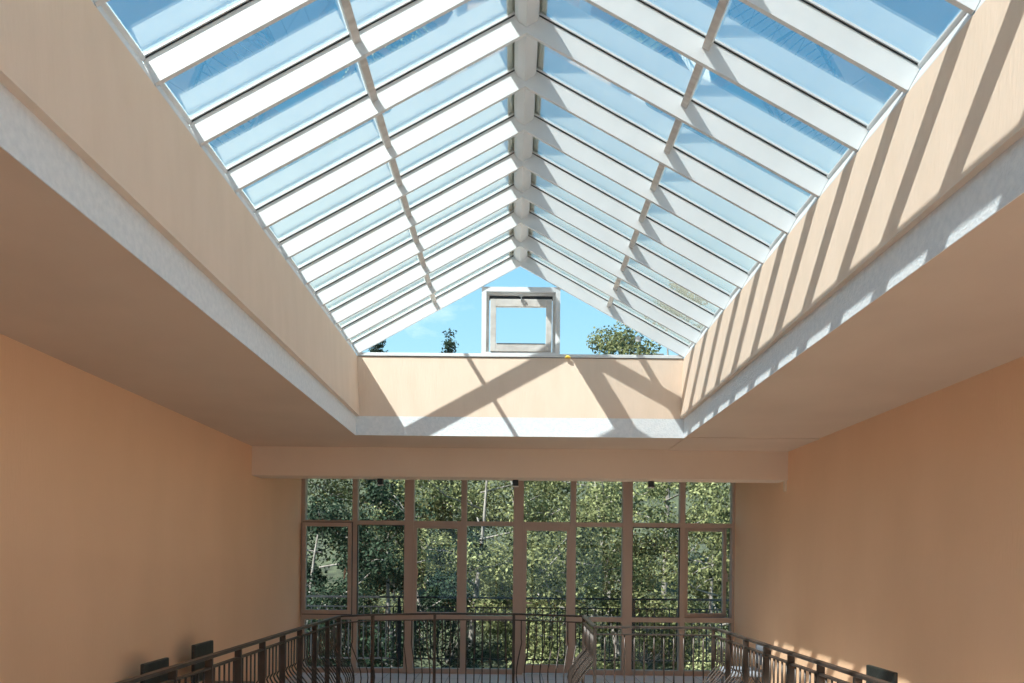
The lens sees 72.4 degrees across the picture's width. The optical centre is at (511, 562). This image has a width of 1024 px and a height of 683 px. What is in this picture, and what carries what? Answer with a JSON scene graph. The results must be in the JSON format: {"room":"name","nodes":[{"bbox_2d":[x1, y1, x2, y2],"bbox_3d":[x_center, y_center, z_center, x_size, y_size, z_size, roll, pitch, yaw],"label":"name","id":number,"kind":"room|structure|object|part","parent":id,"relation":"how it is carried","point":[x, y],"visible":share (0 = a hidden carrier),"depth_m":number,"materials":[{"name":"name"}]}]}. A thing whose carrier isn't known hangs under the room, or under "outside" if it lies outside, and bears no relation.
{"room":"atrium","nodes":[
{"label":"atrium","id":0,"kind":"room"},
{"bbox_2d":[0,334,301,682],"bbox_3d":[-3.268,0.115,3.030,0.300,3.010,15.060,1,0,0],"label":"wall","id":1,"kind":"structure","parent":0,"point":[135,531],"depth_m":5.59,"materials":[{"name":"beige paint"}]},
{"bbox_2d":[0,0,359,415],"bbox_3d":[-1.805,-1.906,2.705,0.335,0.649,10.211,1,0,0],"label":"wall","id":2,"kind":"structure","parent":0,"point":[62,60],"depth_m":3.22,"materials":[{"name":"beige paint"}]},
{"bbox_2d":[0,83,355,434],"bbox_3d":[-1.690,-1.478,2.675,0.006,0.206,9.751,1,0,0],"label":"trim","id":3,"kind":"structure","parent":2,"relation":"attached to","point":[23,135],"depth_m":3.11,"materials":[{"name":"white paint"}]},
{"bbox_2d":[91,0,984,358],"bbox_3d":[0.095,-2.785,2.868,3.772,1.174,9.606,1,0,0],"label":"skylight","id":4,"kind":"object","parent":2,"relation":"on","point":[520,237],"visible":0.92,"depth_m":4.69,"materials":[{"name":"white paint"}]},
{"bbox_3d":[-1.734,-2.296,3.048,0.122,0.133,0.450,1,0,0],"label":"eave frame","id":5,"kind":"part","parent":4,"relation":"part of","materials":[{"name":"white paint"}]},
{"bbox_3d":[-1.734,-2.296,3.521,0.122,0.133,0.450,1,0,0],"label":"eave frame","id":6,"kind":"part","parent":4,"relation":"part of","materials":[{"name":"white paint"}]},
{"bbox_3d":[-1.734,-2.296,3.993,0.122,0.133,0.450,1,0,0],"label":"eave frame","id":7,"kind":"part","parent":4,"relation":"part of","materials":[{"name":"white paint"}]},
{"bbox_3d":[-1.734,-2.296,4.466,0.122,0.133,0.450,1,0,0],"label":"eave frame","id":8,"kind":"part","parent":4,"relation":"part of","materials":[{"name":"white paint"}]},
{"bbox_3d":[-1.734,-2.296,4.938,0.122,0.133,0.450,1,0,0],"label":"eave frame","id":9,"kind":"part","parent":4,"relation":"part of","materials":[{"name":"white paint"}]},
{"bbox_3d":[-1.734,-2.296,5.411,0.122,0.133,0.450,1,0,0],"label":"eave frame","id":10,"kind":"part","parent":4,"relation":"part of","materials":[{"name":"white paint"}]},
{"bbox_3d":[-1.734,-2.296,5.883,0.122,0.133,0.450,1,0,0],"label":"eave frame","id":11,"kind":"part","parent":4,"relation":"part of","materials":[{"name":"white paint"}]},
{"bbox_3d":[-1.734,-2.296,6.356,0.122,0.133,0.450,1,0,0],"label":"eave frame","id":12,"kind":"part","parent":4,"relation":"part of","materials":[{"name":"white paint"}]},
{"bbox_3d":[-1.734,-2.296,6.828,0.122,0.133,0.450,1,0,0],"label":"eave frame","id":13,"kind":"part","parent":4,"relation":"part of","materials":[{"name":"white paint"}]},
{"bbox_3d":[-1.734,-2.296,7.301,0.122,0.133,0.450,1,0,0],"label":"eave frame","id":14,"kind":"part","parent":4,"relation":"part of","materials":[{"name":"white paint"}]},
{"bbox_3d":[-1.322,-2.592,6.828,0.929,0.523,0.470,1,0,0],"label":"glass pane","id":15,"kind":"part","parent":4,"relation":"part of","materials":[{"name":"clear glass"}]},
{"bbox_3d":[-1.322,-2.592,7.301,0.929,0.523,0.470,1,0,0],"label":"glass pane","id":16,"kind":"part","parent":4,"relation":"part of","materials":[{"name":"clear glass"}]},
{"bbox_3d":[-0.379,-3.103,6.828,0.931,0.524,0.470,1,0,0],"label":"glass pane","id":17,"kind":"part","parent":4,"relation":"part of","materials":[{"name":"clear glass"}]},
{"bbox_3d":[-0.379,-3.103,7.301,0.931,0.524,0.470,1,0,0],"label":"glass pane","id":18,"kind":"part","parent":4,"relation":"part of","materials":[{"name":"clear glass"}]},
{"bbox_2d":[481,287,559,353],"bbox_3d":[0.095,-2.610,7.543,0.848,0.721,0.186,1,0,0],"label":"window","id":19,"kind":"structure","parent":4,"relation":"attached to","point":[548,298],"depth_m":7.55,"materials":[{"name":"white paint"}]},
{"bbox_3d":[0.097,-2.547,7.535,0.661,0.549,0.045,1,5,0],"label":"sash","id":20,"kind":"part","parent":19,"relation":"part of","materials":[{"name":"grey metal"}]},
{"bbox_3d":[0.090,-2.231,7.605,3.520,0.036,0.132,1,0,0],"label":"gable sill","id":21,"kind":"part","parent":4,"relation":"part of","materials":[{"name":"white paint"}]},
{"bbox_3d":[0.573,-3.086,7.301,0.974,0.541,0.470,1,0,0],"label":"glass pane","id":22,"kind":"part","parent":4,"relation":"part of","materials":[{"name":"clear glass"}]},
{"bbox_3d":[0.573,-3.086,6.828,0.974,0.541,0.470,1,0,0],"label":"glass pane","id":23,"kind":"part","parent":4,"relation":"part of","materials":[{"name":"clear glass"}]},
{"bbox_3d":[1.519,-2.558,7.301,0.910,0.506,0.470,1,0,0],"label":"glass pane","id":24,"kind":"part","parent":4,"relation":"part of","materials":[{"name":"clear glass"}]},
{"bbox_3d":[1.519,-2.558,6.828,0.910,0.506,0.470,1,0,0],"label":"glass pane","id":25,"kind":"part","parent":4,"relation":"part of","materials":[{"name":"clear glass"}]},
{"bbox_3d":[1.916,-2.263,7.301,0.122,0.133,0.450,1,0,0],"label":"eave frame","id":26,"kind":"part","parent":4,"relation":"part of","materials":[{"name":"white paint"}]},
{"bbox_3d":[1.916,-2.263,6.828,0.122,0.133,0.450,1,0,0],"label":"eave frame","id":27,"kind":"part","parent":4,"relation":"part of","materials":[{"name":"white paint"}]},
{"bbox_3d":[1.916,-2.263,6.356,0.122,0.133,0.450,1,0,0],"label":"eave frame","id":28,"kind":"part","parent":4,"relation":"part of","materials":[{"name":"white paint"}]},
{"bbox_3d":[1.916,-2.263,5.883,0.122,0.133,0.450,1,0,0],"label":"eave frame","id":29,"kind":"part","parent":4,"relation":"part of","materials":[{"name":"white paint"}]},
{"bbox_3d":[1.916,-2.263,5.411,0.122,0.133,0.450,1,0,0],"label":"eave frame","id":30,"kind":"part","parent":4,"relation":"part of","materials":[{"name":"white paint"}]},
{"bbox_3d":[1.916,-2.263,4.938,0.122,0.133,0.450,1,0,0],"label":"eave frame","id":31,"kind":"part","parent":4,"relation":"part of","materials":[{"name":"white paint"}]},
{"bbox_3d":[1.916,-2.263,4.466,0.122,0.133,0.450,1,0,0],"label":"eave frame","id":32,"kind":"part","parent":4,"relation":"part of","materials":[{"name":"white paint"}]},
{"bbox_3d":[1.916,-2.263,3.993,0.122,0.133,0.450,1,0,0],"label":"eave frame","id":33,"kind":"part","parent":4,"relation":"part of","materials":[{"name":"white paint"}]},
{"bbox_3d":[1.916,-2.263,3.521,0.122,0.133,0.450,1,0,0],"label":"eave frame","id":34,"kind":"part","parent":4,"relation":"part of","materials":[{"name":"white paint"}]},
{"bbox_3d":[1.916,-2.263,3.048,0.122,0.133,0.450,1,0,0],"label":"eave frame","id":35,"kind":"part","parent":4,"relation":"part of","materials":[{"name":"white paint"}]},
{"bbox_3d":[1.916,-2.263,2.576,0.122,0.133,0.450,1,0,0],"label":"eave frame","id":36,"kind":"part","parent":4,"relation":"part of","materials":[{"name":"white paint"}]},
{"bbox_2d":[0,147,1023,449],"bbox_3d":[0.098,-1.462,3.105,7.001,0.205,15.210,1,0,0],"label":"ceiling","id":37,"kind":"structure","parent":0,"point":[70,293],"depth_m":4.34,"materials":[{"name":"beige paint"}]},
{"bbox_2d":[252,446,787,482],"bbox_3d":[0.095,-1.186,8.507,6.401,0.347,0.307,1,0,0],"label":"ceiling beam","id":38,"kind":"structure","parent":37,"relation":"attached to","point":[284,462],"depth_m":8.35,"materials":[{"name":"beige paint"}]},
{"bbox_2d":[377,479,383,485],"bbox_3d":[-1.615,-0.987,8.600,0.076,0.082,0.076,1,0,0],"label":"spotlight","id":39,"kind":"object","parent":38,"relation":"attached to","point":[380,482],"visible":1,"depth_m":8.57,"materials":[{"name":"black metal"}]},
{"bbox_2d":[513,480,518,486],"bbox_3d":[0.045,-0.972,8.600,0.076,0.082,0.076,1,0,0],"label":"spotlight","id":40,"kind":"object","parent":38,"relation":"attached to","point":[515,482],"visible":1,"depth_m":8.57,"materials":[{"name":"black metal"}]},
{"bbox_2d":[648,481,654,487],"bbox_3d":[1.708,-0.956,8.600,0.076,0.082,0.076,1,0,0],"label":"spotlight","id":41,"kind":"object","parent":38,"relation":"attached to","point":[650,483],"visible":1,"depth_m":8.57,"materials":[{"name":"black metal"}]},
{"bbox_2d":[285,672,741,682],"bbox_3d":[0.068,1.776,2.990,7.001,0.250,14.980,1,0,0],"label":"floor","id":42,"kind":"structure","parent":0,"point":[378,676],"depth_m":9.96,"materials":[{"name":"grey tile"}]},
{"bbox_2d":[140,657,168,682],"bbox_3d":[-2.747,1.219,5.790,0.452,0.812,0.440,1,0,0],"label":"chair","id":43,"kind":"object","parent":42,"relation":"on","point":[154,665],"visible":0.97,"depth_m":5.76,"materials":[{"name":"leather"}]},
{"bbox_2d":[191,640,253,682],"bbox_3d":[-2.747,1.195,6.680,0.452,0.860,0.440,1,0,0],"label":"chair","id":44,"kind":"object","parent":42,"relation":"on","point":[204,648],"visible":0.58,"depth_m":6.59,"materials":[{"name":"leather"}]},
{"bbox_3d":[-2.950,1.223,6.485,0.029,0.800,0.028,1,0,0],"label":"leg","id":45,"kind":"part","parent":44,"relation":"part of","materials":[{"name":"black metal"}]},
{"bbox_3d":[-2.952,0.943,6.680,0.037,0.360,0.410,1,0,0],"label":"backrest","id":46,"kind":"part","parent":44,"relation":"part of","materials":[{"name":"leather"}]},
{"bbox_3d":[-2.731,1.195,6.680,0.420,0.060,0.440,1,0,0],"label":"seat","id":47,"kind":"part","parent":44,"relation":"part of","materials":[{"name":"leather"}]},
{"bbox_2d":[115,613,890,682],"bbox_3d":[0.009,1.150,5.095,4.250,1.000,7.880,1,0,0],"label":"balustrade","id":48,"kind":"object","parent":42,"relation":"on","point":[588,653],"visible":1,"depth_m":7.22,"materials":[{"name":"brown metal"}]},
{"bbox_3d":[-2.071,1.143,4.264,0.090,0.976,0.090,1,0,0],"label":"post","id":49,"kind":"part","parent":48,"relation":"part of","materials":[{"name":"wood"}]},
{"bbox_3d":[-2.071,1.143,4.775,0.090,0.976,0.090,1,0,0],"label":"post","id":50,"kind":"part","parent":48,"relation":"part of","materials":[{"name":"wood"}]},
{"bbox_3d":[-2.066,0.643,4.775,0.050,0.024,7.190,1,0,0],"label":"handrail","id":51,"kind":"part","parent":48,"relation":"part of","materials":[{"name":"brown metal"}]},
{"bbox_3d":[-2.071,1.143,5.286,0.090,0.976,0.090,1,0,0],"label":"post","id":52,"kind":"part","parent":48,"relation":"part of","materials":[{"name":"wood"}]},
{"bbox_3d":[-2.067,0.719,4.775,0.036,0.014,7.150,1,0,0],"label":"rail","id":53,"kind":"part","parent":48,"relation":"part of","materials":[{"name":"brown metal"}]},
{"bbox_3d":[-2.071,1.143,5.796,0.090,0.976,0.090,1,0,0],"label":"post","id":54,"kind":"part","parent":48,"relation":"part of","materials":[{"name":"brown wood"}]},
{"bbox_3d":[-2.071,1.143,6.307,0.090,0.976,0.090,1,0,0],"label":"post","id":55,"kind":"part","parent":48,"relation":"part of","materials":[{"name":"brown metal"}]},
{"bbox_3d":[-2.071,1.143,6.818,0.090,0.976,0.090,1,0,0],"label":"post","id":56,"kind":"part","parent":48,"relation":"part of","materials":[{"name":"brown metal"}]},
{"bbox_3d":[-2.071,1.143,7.329,0.090,0.976,0.090,1,0,0],"label":"post","id":57,"kind":"part","parent":48,"relation":"part of","materials":[{"name":"brown metal"}]},
{"bbox_3d":[-2.071,1.143,7.839,0.090,0.976,0.090,1,0,0],"label":"post","id":58,"kind":"part","parent":48,"relation":"part of","materials":[{"name":"brown metal"}]},
{"bbox_3d":[-2.071,1.143,8.350,0.090,0.976,0.090,1,0,0],"label":"post","id":59,"kind":"part","parent":48,"relation":"part of","materials":[{"name":"brown metal"}]},
{"bbox_3d":[-1.896,0.645,8.515,0.514,0.024,0.050,1,0,-44],"label":"handrail","id":60,"kind":"part","parent":48,"relation":"part of","materials":[{"name":"wood"}]},
{"bbox_3d":[-1.897,0.721,8.515,0.474,0.014,0.036,1,0,-44],"label":"rail","id":61,"kind":"part","parent":48,"relation":"part of","materials":[{"name":"brown metal"}]},
{"bbox_3d":[-1.731,1.146,8.680,0.090,0.976,0.090,1,0,0],"label":"post","id":62,"kind":"part","parent":48,"relation":"part of","materials":[{"name":"brown metal"}]},
{"bbox_3d":[-1.357,0.726,8.805,0.781,0.014,0.036,1,0,-19],"label":"rail","id":63,"kind":"part","parent":48,"relation":"part of","materials":[{"name":"brown metal"}]},
{"bbox_3d":[-1.356,0.650,8.805,0.821,0.024,0.050,1,0,-19],"label":"handrail","id":64,"kind":"part","parent":48,"relation":"part of","materials":[{"name":"brown metal"}]},
{"bbox_3d":[-0.991,1.153,8.930,0.090,0.976,0.090,1,0,0],"label":"post","id":65,"kind":"part","parent":48,"relation":"part of","materials":[{"name":"brown metal"}]},
{"bbox_3d":[-0.482,0.734,8.960,1.012,0.014,0.036,1,0,-3],"label":"rail","id":66,"kind":"part","parent":48,"relation":"part of","materials":[{"name":"brown metal"}]},
{"bbox_3d":[-0.481,0.658,8.960,1.052,0.024,0.050,1,0,-3],"label":"handrail","id":67,"kind":"part","parent":48,"relation":"part of","materials":[{"name":"brown metal"}]},
{"bbox_3d":[0.019,1.162,8.990,0.090,0.976,0.090,1,0,0],"label":"post","id":68,"kind":"part","parent":48,"relation":"part of","materials":[{"name":"brown metal"}]},
{"bbox_3d":[0.458,0.742,8.855,0.911,0.014,0.036,1,0,17],"label":"rail","id":69,"kind":"part","parent":48,"relation":"part of","materials":[{"name":"brown metal"}]},
{"bbox_3d":[0.459,0.666,8.855,0.951,0.024,0.050,1,0,17],"label":"handrail","id":70,"kind":"part","parent":48,"relation":"part of","materials":[{"name":"brown wood"}]},
{"bbox_3d":[0.889,1.170,8.720,0.090,0.976,0.090,1,0,0],"label":"post","id":71,"kind":"part","parent":48,"relation":"part of","materials":[{"name":"brown metal"}]},
{"bbox_3d":[0.878,0.746,8.000,0.036,0.014,1.440,1,0,1],"label":"rail","id":72,"kind":"part","parent":48,"relation":"part of","materials":[{"name":"wood"}]},
{"bbox_3d":[0.879,0.670,8.000,0.050,0.024,1.480,1,0,1],"label":"handrail","id":73,"kind":"part","parent":48,"relation":"part of","materials":[{"name":"wood"}]},
{"bbox_3d":[0.859,1.170,7.280,0.090,0.976,0.090,1,0,0],"label":"post","id":74,"kind":"part","parent":48,"relation":"part of","materials":[{"name":"brown metal"}]},
{"bbox_3d":[1.479,0.676,7.280,1.270,0.024,0.050,1,0,0],"label":"handrail","id":75,"kind":"part","parent":48,"relation":"part of","materials":[{"name":"brown wood"}]},
{"bbox_3d":[1.478,0.752,7.280,1.230,0.014,0.036,1,0,0],"label":"rail","id":76,"kind":"part","parent":48,"relation":"part of","materials":[{"name":"brown metal"}]},
{"bbox_3d":[2.089,1.181,7.280,0.090,0.976,0.090,1,0,0],"label":"post","id":77,"kind":"part","parent":48,"relation":"part of","materials":[{"name":"brown metal"}]},
{"bbox_3d":[2.089,1.181,6.773,0.090,0.976,0.090,1,0,0],"label":"post","id":78,"kind":"part","parent":48,"relation":"part of","materials":[{"name":"brown metal"}]},
{"bbox_3d":[2.089,1.181,6.267,0.090,0.976,0.090,1,0,0],"label":"post","id":79,"kind":"part","parent":48,"relation":"part of","materials":[{"name":"brown wood"}]},
{"bbox_3d":[2.089,1.181,5.760,0.090,0.976,0.090,1,0,0],"label":"post","id":80,"kind":"part","parent":48,"relation":"part of","materials":[{"name":"brown wood"}]},
{"bbox_3d":[2.093,0.757,4.240,0.036,0.014,6.080,1,0,0],"label":"rail","id":81,"kind":"part","parent":48,"relation":"part of","materials":[{"name":"brown metal"}]},
{"bbox_3d":[2.089,1.181,5.253,0.090,0.976,0.090,1,0,0],"label":"post","id":82,"kind":"part","parent":48,"relation":"part of","materials":[{"name":"wood"}]},
{"bbox_3d":[2.094,0.681,4.240,0.050,0.024,6.120,1,0,0],"label":"handrail","id":83,"kind":"part","parent":48,"relation":"part of","materials":[{"name":"brown metal"}]},
{"bbox_3d":[2.089,1.181,4.747,0.090,0.976,0.090,1,0,0],"label":"post","id":84,"kind":"part","parent":48,"relation":"part of","materials":[{"name":"wood"}]},
{"bbox_3d":[2.089,1.181,4.240,0.090,0.976,0.090,1,0,0],"label":"post","id":85,"kind":"part","parent":48,"relation":"part of","materials":[{"name":"wood"}]},
{"bbox_2d":[720,644,770,682],"bbox_3d":[2.654,1.294,7.980,0.452,0.760,0.440,1,0,0],"label":"chair","id":86,"kind":"object","parent":42,"relation":"on","point":[758,647],"visible":0.32,"depth_m":8.01,"materials":[{"name":"grey fabric"}]},
{"bbox_3d":[2.639,1.244,7.980,0.420,0.060,0.440,1,0,0],"label":"seat","id":87,"kind":"part","parent":86,"relation":"part of","materials":[{"name":"grey fabric"}]},
{"bbox_3d":[2.864,1.046,7.980,0.037,0.260,0.410,1,0,0],"label":"backrest","id":88,"kind":"part","parent":86,"relation":"part of","materials":[{"name":"grey fabric"}]},
{"bbox_2d":[866,665,897,682],"bbox_3d":[2.655,1.247,5.430,0.452,0.855,0.440,1,0,0],"label":"chair","id":89,"kind":"object","parent":42,"relation":"on","point":[880,673],"visible":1,"depth_m":5.39,"materials":[{"name":"leather"}]},
{"bbox_2d":[300,479,734,675],"bbox_3d":[0.083,0.146,10.378,6.402,3.010,0.256,1,0,-1],"label":"window","id":90,"kind":"structure","parent":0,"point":[411,526],"depth_m":10.33,"materials":[{"name":"brown wood"}]},
{"bbox_3d":[-2.722,0.083,10.296,0.724,1.344,0.050,1,0,2],"label":"sash","id":91,"kind":"part","parent":90,"relation":"part of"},
{"bbox_3d":[-2.728,1.589,10.390,0.698,0.071,0.108,1,0,0],"label":"sill rail","id":92,"kind":"part","parent":90,"relation":"part of","materials":[{"name":"brown wood"}]},
{"bbox_3d":[-1.954,1.597,10.390,0.697,0.071,0.108,1,0,0],"label":"sill rail","id":93,"kind":"part","parent":90,"relation":"part of","materials":[{"name":"brown wood"}]},
{"bbox_3d":[-1.121,1.604,10.390,0.698,0.071,0.108,1,0,0],"label":"sill rail","id":94,"kind":"part","parent":90,"relation":"part of","materials":[{"name":"brown wood"}]},
{"bbox_3d":[-1.107,0.118,10.355,0.698,1.330,0.050,1,0,0],"label":"sash","id":95,"kind":"part","parent":90,"relation":"part of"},
{"bbox_3d":[-0.344,1.611,10.390,0.690,0.071,0.108,1,0,0],"label":"sill rail","id":96,"kind":"part","parent":90,"relation":"part of","materials":[{"name":"brown wood"}]},
{"bbox_2d":[522,526,570,672],"bbox_3d":[0.507,0.551,10.329,0.694,2.167,0.122,1,0,0],"label":"door","id":97,"kind":"structure","parent":90,"relation":"attached to","point":[536,667],"depth_m":10.33,"materials":[{"name":"brown wood"}]},
{"bbox_3d":[1.270,1.626,10.390,0.688,0.071,0.108,1,0,0],"label":"sill rail","id":98,"kind":"part","parent":90,"relation":"part of","materials":[{"name":"brown wood"}]},
{"bbox_3d":[2.111,1.634,10.390,0.703,0.071,0.108,1,0,0],"label":"sill rail","id":99,"kind":"part","parent":90,"relation":"part of","materials":[{"name":"brown wood"}]},
{"bbox_3d":[2.885,1.641,10.390,0.693,0.071,0.108,1,0,0],"label":"sill rail","id":100,"kind":"part","parent":90,"relation":"part of","materials":[{"name":"brown wood"}]},
{"bbox_3d":[2.884,0.149,10.469,0.673,1.336,0.050,1,0,-11],"label":"sash","id":101,"kind":"part","parent":90,"relation":"part of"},
{"bbox_2d":[357,356,682,418],"bbox_3d":[0.087,-1.889,7.681,3.520,0.649,0.260,1,0,0],"label":"wall","id":102,"kind":"structure","parent":0,"point":[388,386],"depth_m":7.55,"materials":[{"name":"beige paint"}]},
{"bbox_2d":[356,416,683,437],"bbox_3d":[0.083,-1.461,7.554,3.552,0.206,0.006,1,0,0],"label":"trim","id":103,"kind":"structure","parent":102,"relation":"attached to","point":[365,425],"depth_m":7.55,"materials":[{"name":"white paint"}]},
{"bbox_2d":[680,0,1023,418],"bbox_3d":[1.984,-1.871,2.705,0.327,0.649,10.211,1,0,0],"label":"wall","id":104,"kind":"structure","parent":0,"point":[966,109],"depth_m":3.40,"materials":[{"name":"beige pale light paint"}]},
{"bbox_2d":[684,135,1023,437],"bbox_3d":[1.856,-1.445,2.675,0.006,0.206,9.751,1,0,0],"label":"trim","id":105,"kind":"structure","parent":104,"relation":"attached to","point":[1000,182],"depth_m":3.41,"materials":[{"name":"white paint"}]},
{"bbox_2d":[734,356,1023,682],"bbox_3d":[3.433,0.177,3.030,0.300,3.010,15.060,1,0,0],"label":"wall","id":106,"kind":"structure","parent":0,"point":[894,541],"depth_m":5.88,"materials":[{"name":"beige paint"}]},
{"bbox_2d":[783,480,786,491],"bbox_3d":[3.276,-0.918,8.403,0.034,0.130,0.060,1,0,0],"label":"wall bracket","id":107,"kind":"object","parent":106,"relation":"attached to","point":[784,481],"visible":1,"depth_m":8.38,"materials":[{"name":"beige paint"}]},
{"bbox_3d":[0.067,1.886,11.220,8.401,0.130,1.460,1,0,0],"label":"balcony slab","id":108,"kind":"object","parent":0,"visible":0},
{"bbox_2d":[306,595,728,668],"bbox_3d":[0.010,1.200,11.700,8.328,1.240,0.050,1,0,0],"label":"balcony railing","id":109,"kind":"object","parent":108,"relation":"on","point":[399,607],"visible":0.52,"depth_m":11.69,"materials":[{"name":"black metal"}]},
{"bbox_3d":[-1.892,1.198,11.700,0.044,1.210,0.044,1,0,0],"label":"post","id":110,"kind":"part","parent":109,"relation":"part of","materials":[{"name":"black metal"}]},
{"bbox_3d":[0.069,1.621,11.700,8.201,0.020,0.030,1,0,0],"label":"rail","id":111,"kind":"part","parent":109,"relation":"part of","materials":[{"name":"black metal"}]},
{"bbox_3d":[0.077,0.757,11.700,8.201,0.018,0.030,1,0,0],"label":"rail","id":112,"kind":"part","parent":109,"relation":"part of","materials":[{"name":"black metal"}]},
{"bbox_3d":[0.079,0.596,11.700,8.201,0.030,0.050,1,0,0],"label":"handrail","id":113,"kind":"part","parent":109,"relation":"part of","materials":[{"name":"black metal"}]},
{"bbox_3d":[2.027,1.234,11.700,0.044,1.210,0.044,1,0,0],"label":"post","id":114,"kind":"part","parent":109,"relation":"part of","materials":[{"name":"black metal"}]},
{"label":"outside","id":115,"kind":"structure","parent":0,"visible":0},
{"bbox_2d":[307,479,729,669],"bbox_3d":[0.016,-1.757,29.000,68.000,16.249,34.000,1,0,0],"label":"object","id":116,"kind":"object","parent":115,"point":[332,571],"depth_m":25.68,"materials":[{"name":"green plant"}]},
{"bbox_2d":[307,479,372,568],"bbox_3d":[-6.917,-1.768,21.067,5.926,8.128,6.741,1,0,-28],"label":"broadleaf tree","id":117,"kind":"object","parent":116,"relation":"on","point":[336,486],"visible":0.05,"depth_m":22.48,"materials":[{"name":"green plant"}]},
{"bbox_2d":[309,576,396,666],"bbox_3d":[-5.138,1.810,19.274,4.211,3.580,3.574,1,0,0],"label":"shrub","id":118,"kind":"object","parent":116,"relation":"on","point":[346,576],"visible":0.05,"depth_m":18.75,"materials":[{"name":"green plant"}]},
{"bbox_2d":[306,491,403,666],"bbox_3d":[-4.696,1.472,15.963,4.430,5.915,5.341,1,0,-42],"label":"tree","id":119,"kind":"object","parent":116,"relation":"on","point":[314,572],"visible":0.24,"depth_m":14.88,"materials":[{"name":"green plant"}]},
{"bbox_2d":[307,542,402,666],"bbox_3d":[-4.581,1.535,17.286,3.847,4.767,3.024,1,0,-5],"label":"shrub","id":120,"kind":"object","parent":116,"relation":"on","point":[366,582],"visible":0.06,"depth_m":17.62,"materials":[{"name":"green plant"}]},
{"bbox_2d":[352,340,402,549],"bbox_3d":[-4.588,-3.828,24.583,2.047,8.653,2.082,1,0,-39],"label":"conifer","id":121,"kind":"object","parent":116,"relation":"on","point":[376,348],"visible":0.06,"depth_m":24.23,"materials":[{"name":"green plant"}]},
{"bbox_2d":[307,479,505,667],"bbox_3d":[-2.478,1.383,16.482,4.320,6.698,4.706,1,0,41],"label":"tree","id":122,"kind":"object","parent":116,"relation":"on","point":[391,586],"visible":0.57,"depth_m":15.63,"materials":[{"name":"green plant"}]},
{"bbox_2d":[308,479,506,562],"bbox_3d":[-4.035,-2.281,23.175,7.243,7.636,7.003,1,0,32],"label":"broadleaf tree","id":123,"kind":"object","parent":116,"relation":"on","point":[324,482],"visible":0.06,"depth_m":23.30,"materials":[{"name":"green plant"}]},
{"bbox_2d":[372,530,512,663],"bbox_3d":[-1.929,0.990,19.947,4.497,3.805,3.842,1,0,0],"label":"shrub","id":124,"kind":"object","parent":116,"relation":"on","point":[401,552],"visible":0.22,"depth_m":19.35,"materials":[{"name":"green plant"}]},
{"bbox_2d":[430,328,479,570],"bbox_3d":[-2.245,-3.671,24.321,1.902,8.760,1.863,1,0,42],"label":"conifer","id":125,"kind":"object","parent":116,"relation":"on","point":[449,343],"visible":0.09,"depth_m":24.00,"materials":[{"name":"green plant"}]},
{"bbox_2d":[366,479,584,667],"bbox_3d":[-0.856,-0.344,18.399,5.730,7.535,6.299,1,0,0],"label":"broadleaf tree","id":126,"kind":"object","parent":116,"relation":"on","point":[478,569],"visible":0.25,"depth_m":17.82,"materials":[{"name":"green plant"}]},
{"bbox_2d":[394,480,616,561],"bbox_3d":[-0.055,-1.720,22.529,7.878,7.266,7.483,1,0,0],"label":"broadleaf tree","id":127,"kind":"object","parent":116,"relation":"on","point":[506,483],"visible":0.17,"depth_m":22.10,"materials":[{"name":"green plant"}]},
{"bbox_2d":[507,645,555,667],"bbox_3d":[1.335,3.359,14.008,2.920,3.448,2.518,1,0,0],"label":"shrub","id":128,"kind":"object","parent":116,"relation":"on","point":[528,661],"visible":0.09,"depth_m":13.85,"materials":[{"name":"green plant"}]},
{"bbox_2d":[475,537,615,661],"bbox_3d":[0.752,1.105,18.933,3.653,3.665,3.160,1,0,43],"label":"shrub","id":129,"kind":"object","parent":116,"relation":"on","point":[489,542],"visible":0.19,"depth_m":18.72,"materials":[{"name":"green plant"}]},
{"bbox_2d":[467,496,689,669],"bbox_3d":[1.260,1.617,15.189,4.633,5.979,4.592,1,0,-12],"label":"broadleaf tree","id":130,"kind":"object","parent":116,"relation":"on","point":[544,560],"visible":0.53,"depth_m":14.62,"materials":[{"name":"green plant"}]},
{"bbox_2d":[505,481,729,664],"bbox_3d":[2.601,-0.006,17.355,4.970,7.305,5.237,1,0,-25],"label":"broadleaf tree","id":131,"kind":"object","parent":116,"relation":"on","point":[639,567],"visible":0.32,"depth_m":16.28,"materials":[{"name":"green plant"}]},
{"bbox_2d":[558,552,708,668],"bbox_3d":[3.487,1.307,19.634,4.526,3.741,3.626,1,0,0],"label":"shrub","id":132,"kind":"object","parent":116,"relation":"on","point":[653,575],"visible":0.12,"depth_m":19.48,"materials":[{"name":"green plant"}]},
{"bbox_2d":[580,281,728,640],"bbox_3d":[4.512,-2.864,21.303,5.936,10.769,5.918,1,0,30],"label":"tree","id":133,"kind":"object","parent":116,"relation":"on","point":[625,345],"visible":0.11,"depth_m":20.71,"materials":[{"name":"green plant"}]},
{"bbox_2d":[618,497,729,669],"bbox_3d":[4.601,1.700,15.394,4.420,6.032,5.225,1,0,0],"label":"broadleaf tree","id":134,"kind":"object","parent":116,"relation":"on","point":[710,583],"visible":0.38,"depth_m":15.33,"materials":[{"name":"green plant"}]},
{"bbox_2d":[662,573,728,667],"bbox_3d":[6.185,1.962,18.526,4.446,3.583,3.657,1,0,0],"label":"shrub","id":135,"kind":"object","parent":116,"relation":"on","point":[719,595],"visible":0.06,"depth_m":18.98,"materials":[{"name":"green plant"}]},
{"bbox_2d":[665,482,729,582],"bbox_3d":[7.671,-1.070,18.426,6.991,8.893,7.442,1,0,26],"label":"broadleaf tree","id":136,"kind":"object","parent":116,"relation":"on","point":[716,492],"visible":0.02,"depth_m":17.87,"materials":[{"name":"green plant"}]},
{"bbox_2d":[685,652,724,669],"bbox_3d":[4.669,3.338,13.716,2.878,3.259,2.594,1,0,0],"label":"shrub","id":137,"kind":"object","parent":116,"relation":"on","point":[699,666],"visible":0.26,"depth_m":13.61,"materials":[{"name":"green plant"}]}
]}

